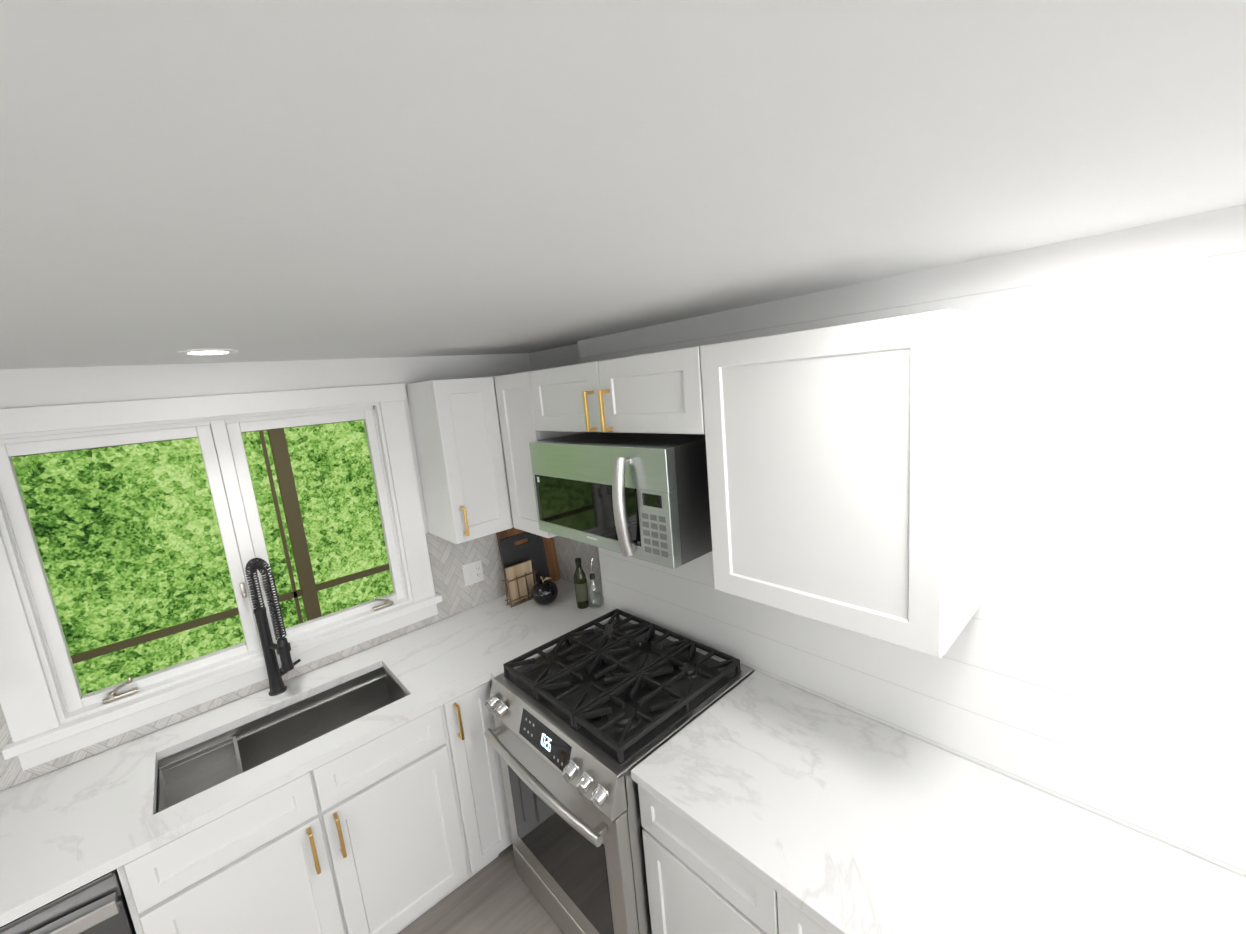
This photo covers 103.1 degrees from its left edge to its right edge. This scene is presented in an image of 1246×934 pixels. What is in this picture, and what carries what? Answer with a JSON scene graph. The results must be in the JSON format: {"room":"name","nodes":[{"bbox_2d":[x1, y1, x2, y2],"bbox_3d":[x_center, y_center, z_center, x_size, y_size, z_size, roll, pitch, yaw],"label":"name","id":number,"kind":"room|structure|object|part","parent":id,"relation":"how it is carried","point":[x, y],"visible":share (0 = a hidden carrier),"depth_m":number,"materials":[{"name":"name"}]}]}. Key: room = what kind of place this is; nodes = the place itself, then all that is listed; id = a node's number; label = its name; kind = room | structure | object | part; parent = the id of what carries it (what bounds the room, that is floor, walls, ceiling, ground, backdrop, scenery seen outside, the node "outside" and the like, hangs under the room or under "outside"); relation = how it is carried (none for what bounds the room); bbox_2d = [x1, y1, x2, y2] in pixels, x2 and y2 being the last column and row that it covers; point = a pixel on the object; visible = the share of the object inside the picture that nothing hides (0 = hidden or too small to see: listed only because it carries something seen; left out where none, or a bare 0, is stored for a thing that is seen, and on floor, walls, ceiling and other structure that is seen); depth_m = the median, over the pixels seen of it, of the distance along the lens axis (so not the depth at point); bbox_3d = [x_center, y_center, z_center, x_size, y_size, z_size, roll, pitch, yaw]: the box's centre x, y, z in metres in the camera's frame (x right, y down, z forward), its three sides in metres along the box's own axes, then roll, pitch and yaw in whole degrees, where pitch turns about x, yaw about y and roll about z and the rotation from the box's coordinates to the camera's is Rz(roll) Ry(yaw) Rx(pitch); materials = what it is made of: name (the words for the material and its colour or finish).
{"room":"kitchen","nodes":[
{"label":"kitchen","id":0,"kind":"room"},
{"bbox_2d":[0,353,530,724],"bbox_3d":[-1.980,0.816,1.637,4.381,2.218,0.140,-13,13,-41],"label":"wall","id":1,"kind":"structure","parent":0,"point":[30,387],"depth_m":1.89,"materials":[{"name":"white paint"}]},
{"bbox_2d":[0,383,441,770],"bbox_3d":[-1.502,0.292,1.966,1.399,1.142,0.150,-13,13,-41],"label":"window","id":2,"kind":"structure","parent":1,"relation":"in","point":[216,425],"depth_m":1.85,"materials":[{"name":"white paint"}]},
{"bbox_3d":[-1.534,0.291,1.994,1.058,0.857,0.004,-13,13,-41],"label":"glass","id":3,"kind":"part","parent":2,"relation":"part of","materials":[{"name":"clear glass"}]},
{"bbox_2d":[102,577,393,703],"bbox_3d":[-1.467,0.597,2.020,0.975,0.286,0.044,-13,13,-41],"label":"hardware piece","id":4,"kind":"object","parent":2,"relation":"attached to","point":[112,695],"visible":0.81,"depth_m":1.77,"materials":[{"name":"silver metal"}]},
{"bbox_2d":[0,533,505,790],"bbox_3d":[-1.937,0.788,1.576,4.095,0.456,0.006,-13,13,-41],"label":"tile backsplash","id":5,"kind":"structure","parent":1,"relation":"attached to","point":[448,559],"depth_m":2.43,"materials":[{"name":"grey tile"}]},
{"bbox_2d":[462,559,483,585],"bbox_3d":[-0.784,0.554,2.593,0.107,0.116,0.008,-13,13,-41],"label":"electrical outlet","id":6,"kind":"object","parent":5,"relation":"attached to","point":[472,572],"visible":1,"depth_m":2.59,"materials":[{"name":"white plastic"}]},
{"bbox_2d":[406,376,513,543],"bbox_3d":[-0.639,-0.073,2.435,0.607,0.721,0.364,-13,13,-41],"label":"upper cabinet","id":7,"kind":"object","parent":1,"relation":"attached to","point":[456,427],"visible":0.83,"depth_m":2.23,"materials":[{"name":"white paint"}]},
{"bbox_3d":[-0.700,0.240,2.187,0.011,0.129,0.039,-13,13,-41],"label":"cabinet handle","id":8,"kind":"part","parent":7,"relation":"part of","materials":[{"name":"gold metal"}]},
{"bbox_2d":[398,844,563,933],"bbox_3d":[-0.135,2.103,-0.093,4.381,0.060,5.340,-13,13,-41],"label":"floor","id":9,"kind":"structure","parent":0,"point":[496,896],"depth_m":1.97,"materials":[{"name":"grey wood"}]},
{"bbox_2d":[0,869,135,933],"bbox_3d":[-1.714,1.516,1.395,0.584,0.852,0.646,-13,13,-41],"label":"dishwasher","id":10,"kind":"object","parent":9,"relation":"on","point":[99,905],"visible":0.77,"depth_m":1.27,"materials":[{"name":"metal"}]},
{"bbox_3d":[-1.542,1.194,1.114,0.572,0.053,0.040,-13,13,-41],"label":"handle","id":11,"kind":"part","parent":10,"relation":"part of","materials":[{"name":"silver metal"}]},
{"bbox_2d":[156,754,455,933],"bbox_3d":[-1.168,1.520,1.914,0.789,0.599,0.628,-13,13,-41],"label":"base cabinet","id":12,"kind":"object","parent":9,"relation":"on","point":[362,792],"depth_m":1.68,"materials":[{"name":"white paint"}]},
{"bbox_2d":[424,686,511,887],"bbox_3d":[-0.801,1.290,2.228,0.242,0.882,0.628,-13,13,-41],"label":"base cabinet","id":13,"kind":"object","parent":9,"relation":"on","point":[468,765],"depth_m":1.98,"materials":[{"name":"white paint"}]},
{"bbox_2d":[0,579,612,926],"bbox_3d":[-1.686,1.050,1.365,4.090,0.030,0.684,-13,13,-41],"label":"countertop","id":14,"kind":"structure","parent":13,"relation":"on","point":[63,829],"depth_m":1.63,"materials":[{"name":"white stone"}]},
{"bbox_2d":[245,558,300,697],"bbox_3d":[-1.361,0.620,1.935,0.128,0.567,0.152,-13,13,-41],"label":"faucet","id":15,"kind":"object","parent":14,"relation":"on","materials":[{"name":"black metal"}]},
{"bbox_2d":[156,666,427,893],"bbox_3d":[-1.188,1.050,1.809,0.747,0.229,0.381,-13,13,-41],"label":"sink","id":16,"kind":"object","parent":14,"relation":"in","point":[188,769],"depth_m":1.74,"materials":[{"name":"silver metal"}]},
{"bbox_2d":[502,560,536,607],"bbox_3d":[-0.543,0.613,2.624,0.182,0.207,0.050,-13,13,-41],"label":"rack","id":17,"kind":"object","parent":14,"relation":"on","point":[520,580],"visible":0.85,"depth_m":2.61,"materials":[{"name":"brown wood"}]},
{"bbox_2d":[499,532,549,588],"bbox_3d":[-0.537,0.531,2.726,0.260,0.332,0.052,-13,13,-41],"label":"cutting board","id":18,"kind":"object","parent":14,"relation":"on","point":[532,549],"visible":0.44,"depth_m":2.73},
{"bbox_2d":[496,527,559,596],"bbox_3d":[-0.526,0.482,2.771,0.333,0.411,0.063,-13,13,-41],"label":"cutting board","id":19,"kind":"object","parent":14,"relation":"on","point":[551,558],"visible":0.19,"depth_m":2.84,"materials":[{"name":"brown wood"}]},
{"bbox_2d":[531,576,557,604],"bbox_3d":[-0.408,0.637,2.570,0.138,0.154,0.138,-13,13,-41],"label":"apple ornament","id":20,"kind":"object","parent":14,"relation":"on","point":[544,591],"visible":1,"depth_m":2.52,"materials":[{"name":"black ceramic"}]},
{"bbox_3d":[-0.399,0.580,2.571,0.069,0.045,0.028,-13,13,-41],"label":"stem","id":21,"kind":"part","parent":20,"relation":"part of","materials":[{"name":"gold metal"}]},
{"bbox_2d":[574,558,588,608],"bbox_3d":[-0.213,0.581,2.485,0.063,0.256,0.063,-13,13,-41],"label":"olive oil bottle","id":22,"kind":"object","parent":14,"relation":"on","point":[581,590],"visible":1,"depth_m":2.46,"materials":[{"name":"green glass"}]},
{"bbox_2d":[588,558,600,607],"bbox_3d":[-0.150,0.579,2.474,0.060,0.255,0.060,-13,13,-41],"label":"oil cruet","id":23,"kind":"object","parent":14,"relation":"on","point":[592,575],"visible":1,"depth_m":2.46,"materials":[{"name":"clear glass"}]},
{"bbox_3d":[-0.156,0.505,2.462,0.029,0.106,0.027,-13,13,-41],"label":"spout","id":24,"kind":"part","parent":23,"relation":"part of","materials":[{"name":"silver metal"}]},
{"bbox_3d":[-0.145,0.631,2.482,0.060,0.148,0.060,-13,13,-41],"label":"glass","id":25,"kind":"part","parent":23,"relation":"part of","materials":[{"name":"clear glass"}]},
{"bbox_2d":[484,609,753,933],"bbox_3d":[-0.007,1.224,1.935,0.784,0.970,0.736,-13,13,-41],"label":"range","id":26,"kind":"object","parent":9,"relation":"on","point":[587,721],"visible":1,"depth_m":1.71,"materials":[{"name":"silver metal"}]},
{"bbox_3d":[-0.290,1.044,1.662,0.074,0.030,0.679,-13,13,-41],"label":"handle","id":27,"kind":"part","parent":26,"relation":"part of","materials":[{"name":"silver metal"}]},
{"bbox_3d":[-0.249,1.184,1.712,0.030,0.636,0.596,-13,13,-41],"label":"glass","id":28,"kind":"part","parent":26,"relation":"part of","materials":[{"name":"black"}]},
{"bbox_2d":[503,617,741,765],"bbox_3d":[-0.016,0.779,1.888,0.608,0.026,0.692,-13,13,-41],"label":"cooktop","id":29,"kind":"object","parent":26,"relation":"in","point":[637,748],"depth_m":1.79,"materials":[{"name":"black metal"}]},
{"bbox_2d":[638,787,766,933],"bbox_3d":[0.459,1.290,1.550,0.628,0.882,0.449,-13,13,-41],"label":"base cabinet","id":30,"kind":"object","parent":9,"relation":"on","point":[694,888],"depth_m":1.34,"materials":[{"name":"white paint"}]},
{"bbox_2d":[631,671,1245,933],"bbox_3d":[0.797,0.881,1.045,0.646,0.030,1.600,-13,13,-41],"label":"countertop","id":31,"kind":"structure","parent":30,"relation":"on","point":[861,824],"depth_m":1.15,"materials":[{"name":"white stone"}]},
{"bbox_2d":[767,891,826,933],"bbox_3d":[0.761,1.319,1.218,0.628,0.882,0.450,-13,13,-41],"label":"base cabinet","id":32,"kind":"object","parent":9,"relation":"on","point":[782,918],"depth_m":1.10,"materials":[{"name":"white paint"}]},
{"bbox_2d":[529,344,602,595],"bbox_3d":[-0.188,0.464,2.768,0.140,2.218,0.550,-13,13,-41],"label":"wall","id":33,"kind":"structure","parent":0,"point":[557,357],"depth_m":2.57,"materials":[{"name":"white paint"}]},
{"bbox_2d":[553,536,602,594],"bbox_3d":[-0.244,0.444,2.714,0.006,0.456,0.550,-13,13,-41],"label":"tile backsplash","id":34,"kind":"structure","parent":33,"relation":"attached to","point":[568,551],"depth_m":2.73,"materials":[{"name":"grey tile"}]},
{"bbox_2d":[0,0,1245,368],"bbox_3d":[-0.338,-0.154,-0.475,4.381,0.100,5.340,-13,13,-41],"label":"ceiling","id":35,"kind":"structure","parent":0,"point":[268,180],"depth_m":0.47,"materials":[{"name":"white paint"}]},
{"bbox_2d":[177,349,237,354],"bbox_3d":[-1.283,-0.355,1.532,0.148,0.004,0.148,-13,13,-41],"label":"recessed light","id":36,"kind":"object","parent":35,"relation":"in","point":[186,352],"depth_m":1.52,"materials":[{"name":"white paint"}]},
{"bbox_3d":[-1.283,-0.354,1.533,0.100,0.001,0.100,-13,13,-41],"label":"ceiling light lens","id":37,"kind":"part","parent":36,"relation":"part of","materials":[{"name":"white plastic"}]},
{"bbox_2d":[577,204,1245,876],"bbox_3d":[1.528,0.639,0.822,0.220,2.218,4.648,-13,13,-41],"label":"wall","id":38,"kind":"structure","parent":0,"point":[1093,658],"depth_m":1.09,"materials":[{"name":"paint"}]},
{"bbox_2d":[494,372,557,537],"bbox_3d":[-0.340,-0.079,2.313,0.323,0.722,0.298,-13,13,-41],"label":"upper cabinet","id":39,"kind":"object","parent":38,"relation":"attached to","point":[512,390],"depth_m":2.22,"materials":[{"name":"white paint"}]},
{"bbox_2d":[526,362,597,436],"bbox_3d":[-0.109,-0.287,1.998,0.323,0.250,0.446,-13,13,-41],"label":"upper cabinet","id":40,"kind":"object","parent":38,"relation":"attached to","point":[561,398],"depth_m":1.90,"materials":[{"name":"white paint"}]},
{"bbox_2d":[590,346,705,438],"bbox_3d":[0.190,-0.258,1.669,0.323,0.250,0.446,-13,13,-41],"label":"upper cabinet","id":41,"kind":"object","parent":38,"relation":"attached to","point":[658,392],"depth_m":1.55,"materials":[{"name":"white paint"}]},
{"bbox_2d":[529,432,711,568],"bbox_3d":[0.001,0.081,1.872,0.450,0.379,0.758,-13,13,-41],"label":"microwave","id":42,"kind":"object","parent":41,"relation":"attached to","point":[643,496],"visible":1,"depth_m":1.61,"materials":[{"name":"metal"}]},
{"bbox_3d":[-0.102,0.146,1.797,0.041,0.194,0.716,-13,13,-41],"label":"glass","id":43,"kind":"part","parent":42,"relation":"part of","materials":[{"name":"black glass"}]},
{"bbox_3d":[-0.001,0.128,1.595,0.068,0.329,0.042,-13,13,-41],"label":"handle","id":44,"kind":"part","parent":42,"relation":"part of","materials":[{"name":"silver metal"}]},
{"bbox_2d":[698,309,990,657],"bbox_3d":[0.563,0.008,1.320,0.323,0.722,0.600,-13,13,-41],"label":"upper cabinet","id":45,"kind":"object","parent":38,"relation":"attached to","point":[846,465],"depth_m":1.14,"materials":[{"name":"white paint"}]},
{"label":"outside","id":46,"kind":"structure","parent":0,"visible":0},
{"bbox_2d":[12,420,393,695],"bbox_3d":[-4.756,-0.941,5.130,28.000,13.000,8.750,-13,13,-41],"label":"garden","id":47,"kind":"object","parent":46,"point":[278,511],"depth_m":8.39,"materials":[{"name":"green plant"}]}
]}

